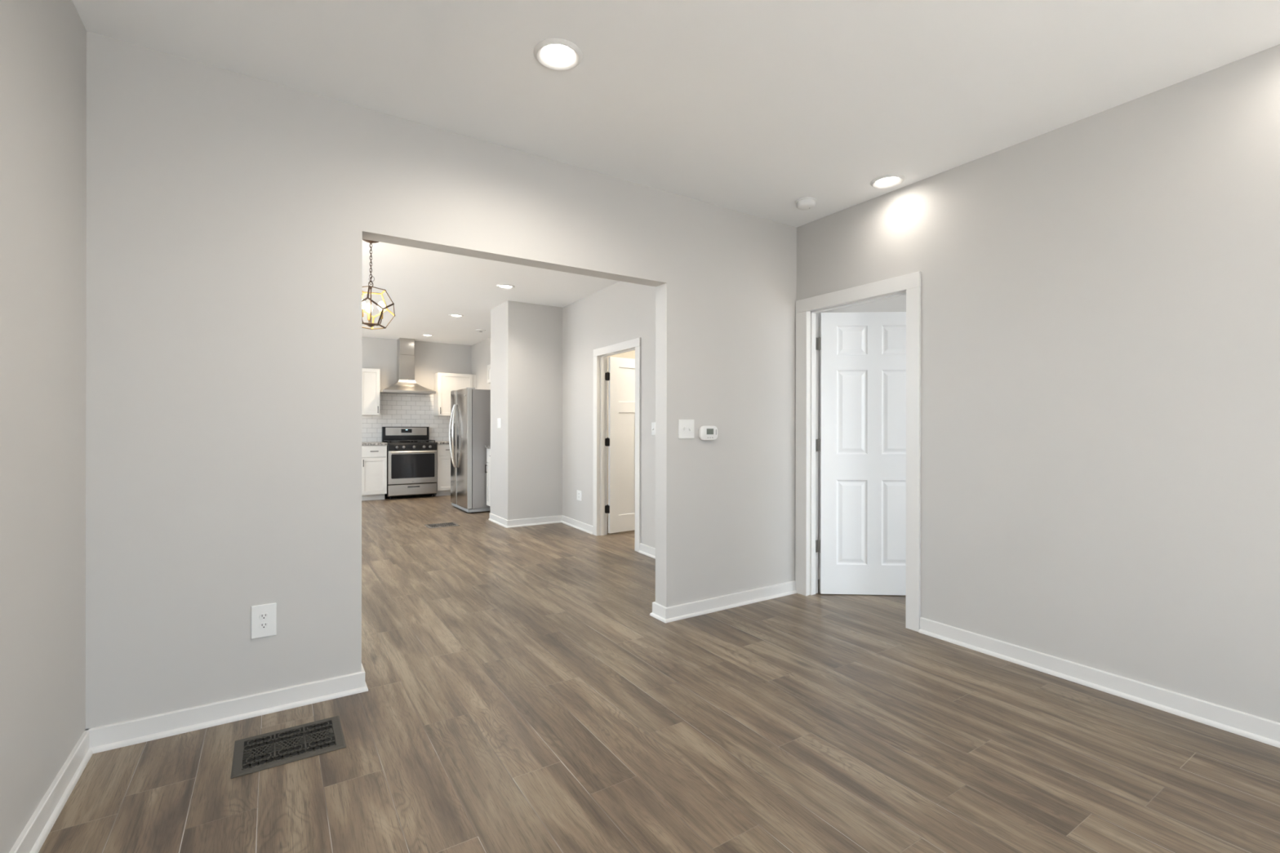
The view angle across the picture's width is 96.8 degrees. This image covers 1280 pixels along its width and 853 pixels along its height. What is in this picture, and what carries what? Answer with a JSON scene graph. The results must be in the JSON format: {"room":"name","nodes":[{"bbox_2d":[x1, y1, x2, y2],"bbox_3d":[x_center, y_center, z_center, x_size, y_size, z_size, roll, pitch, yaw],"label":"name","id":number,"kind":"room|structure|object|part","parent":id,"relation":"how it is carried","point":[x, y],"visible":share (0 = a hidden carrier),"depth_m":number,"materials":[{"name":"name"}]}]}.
{"room":"empty living room","nodes":[
{"label":"empty living room","id":0,"kind":"room"},
{"bbox_2d":[0,0,86,852],"bbox_3d":[-0.854,-0.107,0.134,0.115,2.752,4.651,0,0,-33],"label":"wall","id":1,"kind":"structure","parent":0,"point":[43,42],"depth_m":1.70,"materials":[{"name":"beige paint"}]},
{"bbox_2d":[8,728,93,852],"bbox_3d":[-0.797,1.178,0.172,0.026,0.093,4.650,0,0,-33],"label":"baseboard","id":2,"kind":"structure","parent":1,"relation":"attached to","point":[33,837],"depth_m":1.78,"materials":[{"name":"white wood"}]},
{"bbox_2d":[361,337,471,395],"bbox_3d":[-4.826,-0.124,9.450,4.235,2.772,0.115,0,0,-33],"label":"wall","id":3,"kind":"structure","parent":0,"point":[431,358],"depth_m":10.02,"materials":[{"name":"beige paint"}]},
{"bbox_2d":[361,368,380,415],"bbox_3d":[-4.485,-0.567,9.390,0.310,0.760,0.351,0,0,-33],"label":"upper cabinet","id":4,"kind":"object","parent":3,"relation":"attached to","point":[370,377],"visible":0.71,"depth_m":9.28,"materials":[{"name":"white paint"}]},
{"bbox_2d":[361,393,450,442],"bbox_3d":[-4.000,-0.137,9.909,2.119,0.849,0.009,0,0,-33],"label":"tile backsplash","id":5,"kind":"structure","parent":3,"relation":"attached to","point":[395,410],"depth_m":9.85,"materials":[{"name":"white tile"}]},
{"bbox_2d":[379,337,435,395],"bbox_3d":[-3.950,-1.027,9.641,0.830,0.940,0.493,0,0,-33],"label":"range hood","id":6,"kind":"object","parent":3,"relation":"attached to","point":[406,384],"visible":0.98,"depth_m":9.63,"materials":[{"name":"silver metal"}]},
{"bbox_2d":[433,372,476,416],"bbox_3d":[-3.297,-0.561,10.156,0.668,0.752,0.351,0,0,-33],"label":"upper cabinet","id":7,"kind":"object","parent":3,"relation":"attached to","point":[443,383],"visible":0.64,"depth_m":9.96,"materials":[{"name":"white paint"}]},
{"bbox_2d":[85,31,796,728],"bbox_3d":[-0.683,-0.117,3.084,4.525,2.772,0.123,0,0,-33],"label":"wall","id":8,"kind":"structure","parent":0,"point":[229,214],"depth_m":2.47,"materials":[{"name":"beige paint"}]},
{"bbox_2d":[88,663,368,753],"bbox_3d":[-1.894,1.176,2.305,1.418,0.093,0.174,0,0,-33],"label":"baseboard","id":9,"kind":"structure","parent":8,"relation":"attached to","point":[134,731],"depth_m":2.33,"materials":[{"name":"white wood"}]},
{"bbox_2d":[251,602,276,639],"bbox_3d":[-1.599,0.826,2.416,0.090,0.139,0.008,0,0,-33],"label":"wall outlet","id":10,"kind":"object","parent":8,"relation":"attached to","point":[264,617],"visible":1,"depth_m":2.42,"materials":[{"name":"white plastic"}]},
{"bbox_2d":[258,613,268,619],"bbox_3d":[-1.598,0.807,2.414,0.034,0.025,0.003,0,0,-33],"label":"receptacle","id":11,"kind":"object","parent":10,"relation":"attached to","point":[261,615],"depth_m":2.41,"materials":[{"name":"white plastic"}]},
{"bbox_2d":[258,622,268,629],"bbox_3d":[-1.598,0.846,2.414,0.034,0.025,0.003,0,0,-33],"label":"receptacle","id":12,"kind":"object","parent":10,"relation":"attached to","point":[262,625],"depth_m":2.41,"materials":[{"name":"white plastic"}]},
{"bbox_2d":[678,419,693,438],"bbox_3d":[0.301,0.017,3.634,0.126,0.122,0.021,0,0,-33],"label":"light switch","id":13,"kind":"object","parent":8,"relation":"attached to","point":[686,427],"visible":1,"depth_m":3.63,"materials":[{"name":"white plastic"}]},
{"bbox_2d":[698,426,717,439],"bbox_3d":[0.446,0.043,3.722,0.148,0.094,0.031,0,0,-33],"label":"thermostat","id":14,"kind":"object","parent":8,"relation":"attached to","point":[705,433],"visible":1,"depth_m":3.70,"materials":[{"name":"white plastic"}]},
{"bbox_2d":[649,580,796,622],"bbox_3d":[0.607,1.180,3.918,1.182,0.093,0.174,0,0,-33],"label":"baseboard","id":15,"kind":"structure","parent":8,"relation":"attached to","point":[670,614],"depth_m":3.78,"materials":[{"name":"white wood"}]},
{"bbox_2d":[471,337,490,389],"bbox_3d":[-1.983,-0.119,8.845,0.115,2.772,3.985,0,0,-33],"label":"wall","id":16,"kind":"structure","parent":0,"point":[481,351],"depth_m":9.98,"materials":[{"name":"beige paint"}]},
{"bbox_2d":[487,364,490,383],"bbox_3d":[-1.999,-0.803,8.444,0.344,0.280,0.840,0,0,-33],"label":"upper cabinet","id":17,"kind":"object","parent":16,"relation":"attached to","point":[488,366],"visible":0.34,"depth_m":8.66,"materials":[{"name":"white paint"}]},
{"bbox_2d":[490,300,562,519],"bbox_3d":[-1.435,-0.118,7.214,0.732,2.772,0.650,0,0,-33],"label":"wall","id":18,"kind":"structure","parent":0,"point":[526,338],"depth_m":6.95,"materials":[{"name":"beige paint"}]},
{"bbox_2d":[497,417,501,428],"bbox_3d":[-1.736,-0.041,6.996,0.008,0.122,0.118,0,0,-33],"label":"light switch","id":19,"kind":"object","parent":18,"relation":"attached to","point":[499,420],"visible":1,"depth_m":6.98,"materials":[{"name":"white plastic"}]},
{"bbox_2d":[562,280,655,548],"bbox_3d":[-0.034,-0.116,5.664,0.115,2.772,3.560,0,0,-31],"label":"wall","id":20,"kind":"structure","parent":0,"point":[620,312],"depth_m":6.40,"materials":[{"name":"beige paint"}]},
{"bbox_2d":[488,512,592,534],"bbox_3d":[-1.194,1.159,6.888,1.653,0.102,0.598,0,0,20],"label":"baseboard","id":21,"kind":"structure","parent":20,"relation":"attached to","point":[585,527],"depth_m":6.87,"materials":[{"name":"white wood"}]},
{"bbox_2d":[577,489,582,501],"bbox_3d":[-0.716,0.812,6.687,0.008,0.118,0.128,0,0,-31],"label":"wall outlet","id":22,"kind":"object","parent":20,"relation":"attached to","point":[579,492],"visible":1,"depth_m":6.67,"materials":[{"name":"white plastic"}]},
{"bbox_2d":[592,337,640,551],"bbox_3d":[-0.208,0.178,5.938,0.134,2.071,1.012,0,0,-31],"label":"trim","id":23,"kind":"structure","parent":20,"relation":"attached to","point":[599,482],"depth_m":6.27,"materials":[{"name":"white wood"}]},
{"bbox_3d":[-0.492,0.219,6.303,0.018,1.989,0.092,0,0,-31],"label":"casing","id":24,"kind":"part","parent":23,"relation":"part of","materials":[{"name":"white wood"}]},
{"bbox_3d":[-0.256,-0.817,5.908,0.018,0.081,1.012,0,0,-31],"label":"head casing","id":25,"kind":"part","parent":23,"relation":"part of","materials":[{"name":"white wood"}]},
{"bbox_3d":[-0.021,0.220,5.511,0.018,1.989,0.087,0,0,-31],"label":"casing","id":26,"kind":"part","parent":23,"relation":"part of","materials":[{"name":"white wood"}]},
{"bbox_2d":[604,356,635,533],"bbox_3d":[-0.037,0.206,6.543,0.837,1.960,0.152,0,0,-37],"label":"door","id":27,"kind":"structure","parent":20,"relation":"in","point":[620,375],"depth_m":6.41,"materials":[{"name":"white paint"}]},
{"bbox_2d":[638,542,655,559],"bbox_3d":[0.396,1.176,4.802,0.026,0.102,1.558,0,0,-31],"label":"baseboard","id":28,"kind":"structure","parent":20,"relation":"attached to","point":[649,551],"depth_m":5.34,"materials":[{"name":"white wood"}]},
{"bbox_2d":[651,422,655,435],"bbox_3d":[0.121,0.022,5.270,0.021,0.121,0.076,0,0,-31],"label":"light switch","id":29,"kind":"object","parent":20,"relation":"attached to","point":[653,424],"visible":0.77,"depth_m":5.27,"materials":[{"name":"white plastic"}]},
{"bbox_2d":[607,350,635,516],"bbox_3d":[-0.159,-0.116,7.811,1.800,2.772,0.100,0,0,-33],"label":"wall","id":30,"kind":"structure","parent":0,"point":[631,354],"depth_m":7.62,"materials":[{"name":"beige paint"}]},
{"bbox_2d":[38,494,1279,852],"bbox_3d":[-0.315,1.262,5.005,7.196,0.155,12.350,0,0,-33],"label":"floor","id":31,"kind":"structure","parent":0,"point":[525,694],"depth_m":2.16,"materials":[{"name":"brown wood"}]},
{"bbox_2d":[230,715,346,778],"bbox_3d":[-1.340,1.215,2.175,0.356,0.006,0.276,0,0,-33],"label":"floor vent","id":32,"kind":"object","parent":31,"relation":"in","point":[262,752],"visible":1,"depth_m":2.16,"materials":[{"name":"grey metal"}]},
{"bbox_2d":[241,721,336,769],"bbox_3d":[-1.340,1.214,2.175,0.299,0.003,0.218,0,0,-33],"label":"grille","id":33,"kind":"object","parent":32,"relation":"attached to","point":[273,748],"depth_m":2.17,"materials":[{"name":"grey metal"}]},
{"bbox_2d":[361,444,386,500],"bbox_3d":[-4.386,0.738,9.279,0.380,0.880,0.651,0,0,-33],"label":"base cabinet","id":34,"kind":"object","parent":31,"relation":"on","point":[374,457],"visible":0.82,"depth_m":9.05,"materials":[{"name":"white paint"}]},
{"bbox_3d":[-4.231,0.395,9.040,0.374,0.186,0.019,0,0,-33],"label":"drawer","id":35,"kind":"part","parent":34,"relation":"part of","materials":[{"name":"white paint"}]},
{"bbox_3d":[-4.232,0.788,9.040,0.374,0.585,0.019,0,0,-33],"label":"door","id":36,"kind":"part","parent":34,"relation":"part of","materials":[{"name":"white paint"}]},
{"bbox_2d":[361,441,387,445],"bbox_3d":[-4.470,0.278,9.222,0.587,0.037,0.635,0,0,-33],"label":"countertop","id":37,"kind":"structure","parent":34,"relation":"on","point":[366,443],"depth_m":9.05,"materials":[{"name":"grey stone"}]},
{"bbox_2d":[382,426,437,499],"bbox_3d":[-3.875,0.591,9.552,0.762,1.175,0.711,0,0,-33],"label":"gas range","id":38,"kind":"object","parent":31,"relation":"on","point":[411,458],"visible":0.98,"depth_m":9.35,"materials":[{"name":"silver metal"}]},
{"bbox_3d":[-4.022,0.084,9.788,0.668,0.135,0.006,0,0,-33],"label":"backguard panel","id":39,"kind":"part","parent":38,"relation":"part of","materials":[{"name":"silver metal"}]},
{"bbox_3d":[-3.724,1.032,9.316,0.750,0.175,0.029,0,0,-33],"label":"storage drawer","id":40,"kind":"part","parent":38,"relation":"part of","materials":[{"name":"silver metal"}]},
{"bbox_3d":[-3.720,0.663,9.311,0.750,0.537,0.041,0,0,-33],"label":"oven door","id":41,"kind":"part","parent":38,"relation":"part of","materials":[{"name":"silver metal"}]},
{"bbox_2d":[387,441,436,444],"bbox_3d":[-3.891,0.275,9.577,0.762,0.017,0.610,0,0,-33],"label":"cooktop","id":42,"kind":"object","parent":38,"relation":"in","point":[388,442],"depth_m":9.37,"materials":[{"name":"black metal"}]},
{"bbox_3d":[-3.719,0.332,9.311,0.758,0.113,0.044,0,0,-33],"label":"control panel","id":43,"kind":"part","parent":38,"relation":"part of","materials":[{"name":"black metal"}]},
{"bbox_3d":[-3.707,0.644,9.294,0.672,0.395,0.004,0,0,-33],"label":"door glass","id":44,"kind":"part","parent":38,"relation":"part of","materials":[{"name":"black glass"}]},
{"bbox_3d":[-3.696,0.419,9.274,0.668,0.026,0.051,0,0,-33],"label":"door handle","id":45,"kind":"part","parent":38,"relation":"part of","materials":[{"name":"silver metal"}]},
{"bbox_2d":[433,444,450,496],"bbox_3d":[-3.409,0.740,9.909,0.380,0.880,0.651,0,0,-33],"label":"base cabinet","id":46,"kind":"object","parent":31,"relation":"on","point":[443,455],"visible":0.45,"depth_m":9.62,"materials":[{"name":"white paint"}]},
{"bbox_2d":[431,440,448,444],"bbox_3d":[-3.252,0.280,10.008,0.752,0.037,0.635,0,0,-33],"label":"countertop","id":47,"kind":"structure","parent":46,"relation":"on","point":[437,442],"depth_m":9.61,"materials":[{"name":"grey stone"}]},
{"bbox_3d":[-3.254,0.397,9.670,0.374,0.186,0.019,0,0,-33],"label":"drawer","id":48,"kind":"part","parent":46,"relation":"part of","materials":[{"name":"white paint"}]},
{"bbox_3d":[-3.255,0.789,9.670,0.374,0.585,0.019,0,0,-33],"label":"door","id":49,"kind":"part","parent":46,"relation":"part of","materials":[{"name":"white paint"}]},
{"bbox_2d":[424,522,459,528],"bbox_3d":[-2.388,1.190,6.857,0.356,0.006,0.276,0,0,-33],"label":"floor vent","id":50,"kind":"object","parent":31,"relation":"in","point":[446,524],"visible":1,"depth_m":6.83,"materials":[{"name":"grey metal"}]},
{"bbox_2d":[427,522,455,527],"bbox_3d":[-2.388,1.190,6.857,0.299,0.003,0.218,0,0,-33],"label":"grille","id":51,"kind":"object","parent":50,"relation":"attached to","point":[446,524],"depth_m":6.84,"materials":[{"name":"metal"}]},
{"bbox_2d":[448,387,490,512],"bbox_3d":[-2.300,0.327,8.293,0.864,1.722,0.880,0,0,-33],"label":"refrigerator","id":52,"kind":"object","parent":31,"relation":"on","point":[469,426],"visible":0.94,"depth_m":7.85,"materials":[{"name":"grey metal"}]},
{"bbox_3d":[-2.713,0.135,8.214,0.112,0.917,0.029,0,0,10],"label":"handle","id":53,"kind":"part","parent":52,"relation":"part of","materials":[{"name":"silver metal"}]},
{"bbox_3d":[-2.661,0.135,8.133,0.037,0.915,0.104,0,0,15],"label":"handle","id":54,"kind":"part","parent":52,"relation":"part of","materials":[{"name":"silver metal"}]},
{"bbox_3d":[-2.712,0.300,8.358,0.062,1.650,0.324,0,0,-33],"label":"freezer door","id":55,"kind":"part","parent":52,"relation":"part of","materials":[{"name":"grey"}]},
{"bbox_3d":[-2.470,0.300,7.983,0.062,1.650,0.544,0,0,-33],"label":"door","id":56,"kind":"part","parent":52,"relation":"part of","materials":[{"name":"grey metal"}]},
{"bbox_2d":[484,448,490,506],"bbox_3d":[-1.728,0.742,7.757,0.626,0.880,0.575,0,0,-33],"label":"base cabinet","id":57,"kind":"object","parent":31,"relation":"on","point":[488,451],"visible":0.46,"depth_m":7.79,"materials":[{"name":"white paint"}]},
{"bbox_3d":[-1.956,0.399,7.609,0.019,0.186,0.569,0,0,-33],"label":"drawer","id":58,"kind":"part","parent":57,"relation":"part of","materials":[{"name":"white paint"}]},
{"bbox_3d":[-1.957,0.791,7.609,0.019,0.585,0.569,0,0,-33],"label":"door","id":59,"kind":"part","parent":57,"relation":"part of","materials":[{"name":"white paint"}]},
{"bbox_2d":[71,0,1279,345],"bbox_3d":[-0.289,-1.556,5.018,7.280,0.168,12.480,0,0,-33],"label":"ceiling","id":60,"kind":"structure","parent":0,"point":[757,108],"depth_m":2.36,"materials":[{"name":"white paint"}]},
{"bbox_2d":[361,239,395,329],"bbox_3d":[-2.147,-1.142,4.532,0.367,0.708,0.356,0,0,-33],"label":"pendant light","id":61,"kind":"object","parent":60,"relation":"hanging from","point":[381,306],"visible":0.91,"depth_m":4.53,"materials":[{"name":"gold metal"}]},
{"bbox_3d":[-2.183,-0.961,4.458,0.057,0.081,0.056,0,0,-33],"label":"bulb","id":62,"kind":"part","parent":61,"relation":"part of","materials":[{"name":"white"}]},
{"bbox_3d":[-2.193,-0.961,4.600,0.057,0.081,0.056,0,0,-33],"label":"bulb","id":63,"kind":"part","parent":61,"relation":"part of","materials":[{"name":"white glass"}]},
{"bbox_3d":[-2.147,-0.946,4.532,0.072,0.308,0.072,0,0,-33],"label":"stem","id":64,"kind":"part","parent":61,"relation":"part of","materials":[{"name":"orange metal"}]},
{"bbox_3d":[-2.147,-1.295,4.532,0.016,0.332,0.016,0,0,12],"label":"chain","id":65,"kind":"part","parent":61,"relation":"part of","materials":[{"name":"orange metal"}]},
{"bbox_3d":[-2.065,-0.961,4.538,0.057,0.081,0.056,0,0,-33],"label":"bulb","id":66,"kind":"part","parent":61,"relation":"part of","materials":[{"name":"white glass"}]},
{"bbox_2d":[421,333,433,336],"bbox_3d":[-3.478,-1.492,9.298,0.191,0.012,0.191,0,0,-33],"label":"recessed light","id":67,"kind":"object","parent":60,"relation":"in","point":[423,335],"visible":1,"depth_m":9.28,"materials":[{"name":"white"}]},
{"bbox_2d":[448,313,463,317],"bbox_3d":[-2.469,-1.490,7.640,0.191,0.012,0.191,0,0,-33],"label":"recessed light","id":68,"kind":"object","parent":60,"relation":"in","point":[454,314],"visible":1,"depth_m":7.63,"materials":[{"name":"white"}]},
{"bbox_2d":[475,328,485,332],"bbox_3d":[-2.472,-1.480,8.816,0.150,0.032,0.150,0,0,-33],"label":"smoke detector","id":69,"kind":"object","parent":60,"relation":"attached to","point":[477,330],"visible":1,"depth_m":8.79,"materials":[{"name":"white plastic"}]},
{"bbox_2d":[496,284,515,288],"bbox_3d":[-1.431,-1.488,6.049,0.191,0.012,0.191,0,0,-33],"label":"recessed light","id":70,"kind":"object","parent":60,"relation":"in","point":[500,286],"visible":1,"depth_m":6.03,"materials":[{"name":"white plastic"}]},
{"bbox_2d":[533,38,582,71],"bbox_3d":[-0.324,-1.466,2.249,0.191,0.012,0.191,0,0,-33],"label":"recessed light","id":71,"kind":"object","parent":60,"relation":"in","point":[554,54],"visible":1,"depth_m":2.24,"materials":[{"name":"white plastic"}]},
{"bbox_2d":[795,196,816,209],"bbox_3d":[1.081,-1.447,3.707,0.132,0.046,0.132,0,0,-33],"label":"smoke detector","id":72,"kind":"object","parent":60,"relation":"attached to","point":[808,202],"visible":1,"depth_m":3.67,"materials":[{"name":"white plastic"}]},
{"bbox_3d":[1.081,-1.466,3.707,0.132,0.008,0.132,0,0,-33],"label":"plate","id":73,"kind":"part","parent":72,"relation":"part of","materials":[{"name":"white plastic"}]},
{"bbox_2d":[870,173,905,188],"bbox_3d":[1.481,-1.464,3.399,0.191,0.012,0.191,0,0,-33],"label":"recessed light","id":74,"kind":"object","parent":60,"relation":"in","point":[890,180],"visible":1,"depth_m":3.39,"materials":[{"name":"white"}]},
{"bbox_2d":[817,294,906,579],"bbox_3d":[2.254,-0.102,5.140,2.640,2.752,0.115,0,0,-33],"label":"wall","id":75,"kind":"structure","parent":0,"point":[896,304],"depth_m":4.84,"materials":[{"name":"beige paint"}]},
{"bbox_2d":[796,44,1279,723],"bbox_3d":[2.463,-0.102,2.274,0.115,2.752,4.651,0,0,-33],"label":"wall","id":76,"kind":"structure","parent":0,"point":[1100,291],"depth_m":2.63,"materials":[{"name":"beige paint"}]},
{"bbox_2d":[795,271,920,631],"bbox_3d":[1.458,0.151,3.815,0.134,2.150,0.954,0,0,-33],"label":"trim","id":77,"kind":"structure","parent":76,"relation":"attached to","point":[807,310],"depth_m":4.01,"materials":[{"name":"white wood"}]},
{"bbox_3d":[1.178,0.197,4.142,0.018,2.058,0.102,0,0,-33],"label":"casing","id":78,"kind":"part","parent":77,"relation":"part of","materials":[{"name":"white wood"}]},
{"bbox_3d":[1.411,-0.878,3.784,0.018,0.091,0.954,0,0,-33],"label":"head casing","id":79,"kind":"part","parent":77,"relation":"part of","materials":[{"name":"white wood"}]},
{"bbox_3d":[1.645,0.198,3.419,0.018,2.058,0.085,0,0,-33],"label":"casing","id":80,"kind":"part","parent":77,"relation":"part of","materials":[{"name":"white wood"}]},
{"bbox_2d":[815,311,906,595],"bbox_3d":[1.681,0.195,4.127,0.795,2.044,0.152,0,0,3],"label":"door","id":81,"kind":"structure","parent":76,"relation":"in","point":[861,443],"depth_m":4.11,"materials":[{"name":"white paint"}]},
{"bbox_2d":[918,617,1279,747],"bbox_3d":[2.664,1.184,1.830,0.026,0.093,3.686,0,0,-33],"label":"baseboard","id":82,"kind":"structure","parent":76,"relation":"attached to","point":[1260,729],"depth_m":2.58,"materials":[{"name":"white wood"}]}
]}

